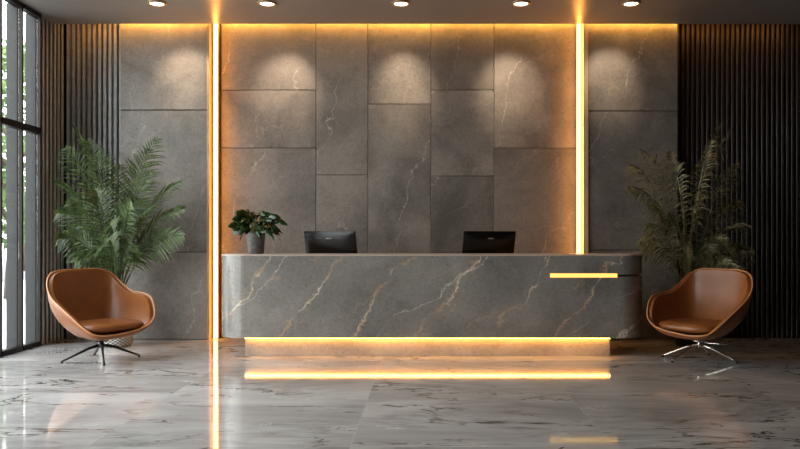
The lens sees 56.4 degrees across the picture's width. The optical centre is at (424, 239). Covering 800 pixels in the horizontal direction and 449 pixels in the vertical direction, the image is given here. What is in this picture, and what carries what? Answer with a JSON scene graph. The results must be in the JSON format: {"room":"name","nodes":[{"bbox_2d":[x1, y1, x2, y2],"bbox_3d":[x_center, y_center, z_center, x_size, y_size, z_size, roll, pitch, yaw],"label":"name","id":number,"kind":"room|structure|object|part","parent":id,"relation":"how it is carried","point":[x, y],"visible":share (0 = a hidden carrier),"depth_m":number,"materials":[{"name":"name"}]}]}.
{"room":"lobby","nodes":[
{"label":"lobby","id":0,"kind":"room"},
{"bbox_2d":[42,17,66,343],"bbox_3d":[-4.630,-0.830,3.530,0.120,4.160,12.060,0,0,0],"label":"wall","id":1,"kind":"structure","parent":0,"point":[54,38],"depth_m":9.20,"materials":[{"name":"grey wood"}]},
{"bbox_2d":[0,0,1,356],"bbox_3d":[-4.633,-0.713,7.395,0.185,3.925,1.250,0,0,0],"label":"window","id":2,"kind":"structure","parent":1,"relation":"in","point":[0,0],"depth_m":7.99,"materials":[{"name":"glass"}]},
{"bbox_2d":[2,0,22,355],"bbox_3d":[-4.633,-0.713,8.230,0.185,3.925,0.420,0,0,0],"label":"window","id":3,"kind":"structure","parent":1,"relation":"in","point":[13,121],"depth_m":8.40,"materials":[{"name":"glass"}]},
{"bbox_2d":[23,4,41,349],"bbox_3d":[-4.633,-0.713,8.640,0.185,3.925,0.400,0,0,0],"label":"window","id":4,"kind":"structure","parent":1,"relation":"in","point":[32,127],"depth_m":8.81,"materials":[{"name":"glass"}]},
{"bbox_2d":[0,337,799,448],"bbox_3d":[0.140,1.310,3.600,9.660,0.120,12.200,0,0,0],"label":"floor","id":5,"kind":"structure","parent":0,"point":[178,393],"depth_m":5.91,"materials":[{"name":"stone"}]},
{"bbox_2d":[46,268,155,365],"bbox_3d":[-3.371,0.778,7.753,0.852,0.945,0.901,0,0,33],"label":"lounge chair","id":6,"kind":"object","parent":5,"relation":"on","point":[93,304],"visible":1,"depth_m":7.88,"materials":[{"name":"leather"}]},
{"bbox_3d":[-3.531,1.159,7.649,0.163,0.161,0.339,0,0,33],"label":"leg","id":7,"kind":"part","parent":6,"relation":"part of","materials":[{"name":"metal"}]},
{"bbox_3d":[-3.280,1.159,7.584,0.034,0.160,0.362,0,0,-27],"label":"leg","id":8,"kind":"part","parent":6,"relation":"part of","materials":[{"name":"metal"}]},
{"bbox_2d":[79,318,142,333],"bbox_3d":[-3.316,0.888,7.725,0.606,0.112,0.685,0,0,33],"label":"seat cushion","id":9,"kind":"object","parent":6,"relation":"on","point":[92,325],"depth_m":7.58,"materials":[{"name":"leather"}]},
{"bbox_3d":[-3.204,1.159,7.868,0.362,0.161,0.033,0,0,-33],"label":"leg","id":10,"kind":"part","parent":6,"relation":"part of","materials":[{"name":"metal"}]},
{"bbox_2d":[52,123,185,347],"bbox_3d":[-3.543,-0.068,8.614,1.630,2.636,1.049,0,0,-8],"label":"potted palm","id":11,"kind":"object","parent":5,"relation":"on","point":[115,240],"visible":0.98,"depth_m":8.63,"materials":[{"name":"green plant"}]},
{"bbox_2d":[104,336,132,347],"bbox_3d":[-3.642,1.040,8.780,0.406,0.420,0.406,0,0,0],"label":"basket","id":12,"kind":"object","parent":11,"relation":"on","point":[125,341],"depth_m":8.65,"materials":[{"name":"beige wicker"}]},
{"bbox_2d":[222,253,642,355],"bbox_3d":[0.077,0.700,8.402,4.605,1.100,1.035,0,0,0],"label":"reception desk","id":13,"kind":"object","parent":5,"relation":"on","point":[282,304],"visible":1,"depth_m":7.89,"materials":[{"name":"stone"}]},
{"bbox_2d":[228,209,287,253],"bbox_3d":[-1.808,-0.094,8.076,0.661,0.489,0.544,0,0,0],"label":"plant","id":14,"kind":"object","parent":13,"relation":"on","point":[240,225],"visible":1,"depth_m":8.02,"materials":[{"name":"green plant"}]},
{"bbox_3d":[-1.837,0.037,8.100,0.206,0.225,0.206,0,0,0],"label":"pot","id":15,"kind":"part","parent":14,"relation":"part of","materials":[{"name":"grey concrete"}]},
{"bbox_2d":[304,231,357,252],"bbox_3d":[-1.053,0.201,8.564,0.630,0.606,0.273,0,0,17],"label":"computer monitor","id":16,"kind":"object","parent":13,"relation":"on","point":[315,241],"visible":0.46,"depth_m":8.45,"materials":[{"name":"black plastic"}]},
{"bbox_2d":[245,338,609,338],"bbox_3d":[0.027,1.048,7.982,3.909,0.015,0.015,0,0,0],"label":"light","id":17,"kind":"object","parent":13,"relation":"attached to","point":[245,338],"depth_m":7.98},
{"bbox_2d":[222,253,642,255],"bbox_3d":[0.077,0.160,8.115,4.605,0.020,0.460,0,0,0],"label":"countertop","id":18,"kind":"structure","parent":13,"relation":"on","point":[226,254],"depth_m":7.88,"materials":[{"name":"stone"}]},
{"bbox_2d":[462,231,515,252],"bbox_3d":[0.707,0.201,8.564,0.630,0.606,0.273,0,0,-17],"label":"computer monitor","id":19,"kind":"object","parent":13,"relation":"on","point":[473,241],"visible":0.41,"depth_m":8.45,"materials":[{"name":"black plastic"}]},
{"bbox_2d":[550,273,616,277],"bbox_3d":[1.684,0.377,7.912,0.712,0.043,0.024,0,0,0],"label":"light","id":20,"kind":"object","parent":13,"relation":"attached to","point":[552,275],"depth_m":7.90,"materials":[{"name":"yellow plastic"}]},
{"bbox_2d":[674,337,696,346],"bbox_3d":[3.121,1.060,8.840,0.366,0.380,0.366,0,0,0],"label":"pot","id":21,"kind":"object","parent":5,"relation":"on","point":[682,342],"depth_m":8.73,"materials":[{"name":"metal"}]},
{"bbox_2d":[625,123,754,346],"bbox_3d":[3.071,-0.077,8.630,1.581,2.654,0.953,0,0,0],"label":"potted palm","id":22,"kind":"object","parent":5,"relation":"on","point":[708,248],"visible":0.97,"depth_m":8.73,"materials":[{"name":"plant"}]},
{"bbox_2d":[646,268,752,363],"bbox_3d":[2.862,0.778,7.753,0.852,0.945,0.901,0,0,-36],"label":"lounge chair","id":23,"kind":"object","parent":5,"relation":"on","point":[707,304],"visible":1,"depth_m":7.88,"materials":[{"name":"leather"}]},
{"bbox_3d":[2.687,1.159,7.856,0.362,0.161,0.034,0,0,29],"label":"leg","id":24,"kind":"part","parent":23,"relation":"part of","materials":[{"name":"silver metal"}]},
{"bbox_3d":[2.680,1.159,7.680,0.362,0.160,0.034,0,0,-24],"label":"leg","id":25,"kind":"part","parent":23,"relation":"part of","materials":[{"name":"silver metal"}]},
{"bbox_2d":[658,318,721,333],"bbox_3d":[2.807,0.888,7.722,0.606,0.112,0.685,0,0,-36],"label":"seat cushion","id":26,"kind":"object","parent":23,"relation":"on","point":[678,325],"depth_m":7.57,"materials":[{"name":"leather"}]},
{"bbox_3d":[2.996,1.073,7.703,0.233,0.028,0.026,0,0,23],"label":"lever","id":27,"kind":"part","parent":23,"relation":"part of","materials":[{"name":"silver metal"}]},
{"bbox_3d":[3.013,1.159,7.637,0.123,0.161,0.352,0,0,-36],"label":"leg","id":28,"kind":"part","parent":23,"relation":"part of","materials":[{"name":"silver metal"}]},
{"bbox_2d":[19,0,799,30],"bbox_3d":[0.140,-2.822,3.600,9.660,0.295,12.200,0,0,0],"label":"ceiling","id":29,"kind":"structure","parent":0,"point":[65,12],"depth_m":8.76,"materials":[{"name":"paint"}]},
{"bbox_2d":[146,0,166,6],"bbox_3d":[-3.022,-2.664,8.400,0.224,0.022,0.224,0,0,0],"label":"recessed light","id":30,"kind":"object","parent":29,"relation":"in","point":[155,3],"visible":1,"depth_m":8.39,"materials":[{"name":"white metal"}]},
{"bbox_2d":[257,0,276,6],"bbox_3d":[-1.782,-2.664,8.400,0.224,0.022,0.224,0,0,0],"label":"recessed light","id":31,"kind":"object","parent":29,"relation":"in","point":[264,3],"visible":1,"depth_m":8.39,"materials":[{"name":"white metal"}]},
{"bbox_2d":[391,0,410,6],"bbox_3d":[-0.271,-2.664,8.400,0.224,0.022,0.224,0,0,0],"label":"recessed light","id":32,"kind":"object","parent":29,"relation":"in","point":[397,3],"visible":1,"depth_m":8.39,"materials":[{"name":"white metal"}]},
{"bbox_2d":[511,0,530,6],"bbox_3d":[1.082,-2.664,8.400,0.224,0.022,0.224,0,0,0],"label":"recessed light","id":33,"kind":"object","parent":29,"relation":"in","point":[517,3],"visible":1,"depth_m":8.39,"materials":[{"name":"white metal"}]},
{"bbox_2d":[621,0,640,6],"bbox_3d":[2.323,-2.664,8.400,0.224,0.022,0.224,0,0,0],"label":"recessed light","id":34,"kind":"object","parent":29,"relation":"in","point":[628,3],"visible":1,"depth_m":8.39,"materials":[{"name":"white metal"}]},
{"bbox_2d":[66,24,798,338],"bbox_3d":[0.140,-0.835,9.530,9.660,4.170,0.340,0,0,0],"label":"wall","id":35,"kind":"structure","parent":0,"point":[406,138],"depth_m":9.50,"materials":[{"name":"grey stone"}]},
{"bbox_2d":[207,24,213,339],"bbox_3d":[-2.717,-0.825,9.447,0.035,4.150,0.225,0,0,0],"label":"trim","id":36,"kind":"structure","parent":35,"relation":"attached to","point":[210,27],"depth_m":9.38,"materials":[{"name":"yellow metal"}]},
{"bbox_2d":[214,24,219,338],"bbox_3d":[-2.637,-0.815,9.430,0.042,4.130,0.140,0,0,0],"label":"light strip","id":37,"kind":"object","parent":35,"relation":"attached to","point":[216,26],"visible":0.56,"depth_m":9.36,"materials":[{"name":"plastic"}]},
{"bbox_2d":[214,24,217,338],"bbox_3d":[-2.637,-0.815,9.383,0.042,4.110,0.045,0,0,0],"label":"diffuser","id":38,"kind":"object","parent":37,"relation":"attached to","point":[215,25],"depth_m":9.36,"materials":[{"name":"plastic"}]},
{"bbox_2d":[576,24,580,252],"bbox_3d":[1.939,-0.815,9.430,0.042,4.130,0.140,0,0,0],"label":"light strip","id":39,"kind":"object","parent":35,"relation":"attached to","point":[578,26],"visible":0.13,"depth_m":9.36,"materials":[{"name":"plastic"}]},
{"bbox_2d":[581,24,587,252],"bbox_3d":[2.015,-0.825,9.447,0.060,4.150,0.225,0,0,0],"label":"trim","id":40,"kind":"structure","parent":35,"relation":"attached to","point":[584,27],"depth_m":9.34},
{"bbox_2d":[799,31,799,337],"bbox_3d":[4.860,-0.713,3.530,0.220,3.925,12.060,0,0,0],"label":"wall","id":41,"kind":"structure","parent":0,"point":[799,31],"depth_m":9.55,"materials":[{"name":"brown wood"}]},
{"label":"outside","id":42,"kind":"structure","parent":0,"visible":0},
{"bbox_2d":[2,256,24,348],"bbox_3d":[-32.345,1.420,15.000,55.310,0.260,90.000,0,0,0],"label":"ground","id":43,"kind":"structure","parent":42,"point":[3,257],"depth_m":12.90,"materials":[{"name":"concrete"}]},
{"bbox_2d":[2,43,24,298],"bbox_3d":[-9.133,-1.588,16.459,3.883,5.770,3.942,0,0,0],"label":"street tree","id":44,"kind":"object","parent":43,"relation":"on","point":[3,49],"visible":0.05,"depth_m":16.06,"materials":[{"name":"green plant"}]},
{"bbox_2d":[2,37,24,250],"bbox_3d":[-12.287,-2.606,22.520,5.595,7.802,5.685,0,0,0],"label":"street tree","id":45,"kind":"object","parent":43,"relation":"on","point":[3,39],"visible":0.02,"depth_m":22.05,"materials":[{"name":"green plant"}]},
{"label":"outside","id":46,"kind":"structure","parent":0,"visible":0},
{"bbox_2d":[2,264,24,281],"bbox_3d":[-17.500,1.284,15.000,9.000,0.009,90.000,0,0,0],"label":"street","id":47,"kind":"structure","parent":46,"point":[4,265],"depth_m":28.47,"materials":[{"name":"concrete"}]},
{"bbox_2d":[2,53,24,270],"bbox_3d":[-16.657,-3.341,30.938,6.714,9.272,6.848,0,0,17],"label":"street tree","id":48,"kind":"object","parent":47,"relation":"on","point":[3,219],"visible":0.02,"depth_m":30.92,"materials":[{"name":"green plant"}]}
]}

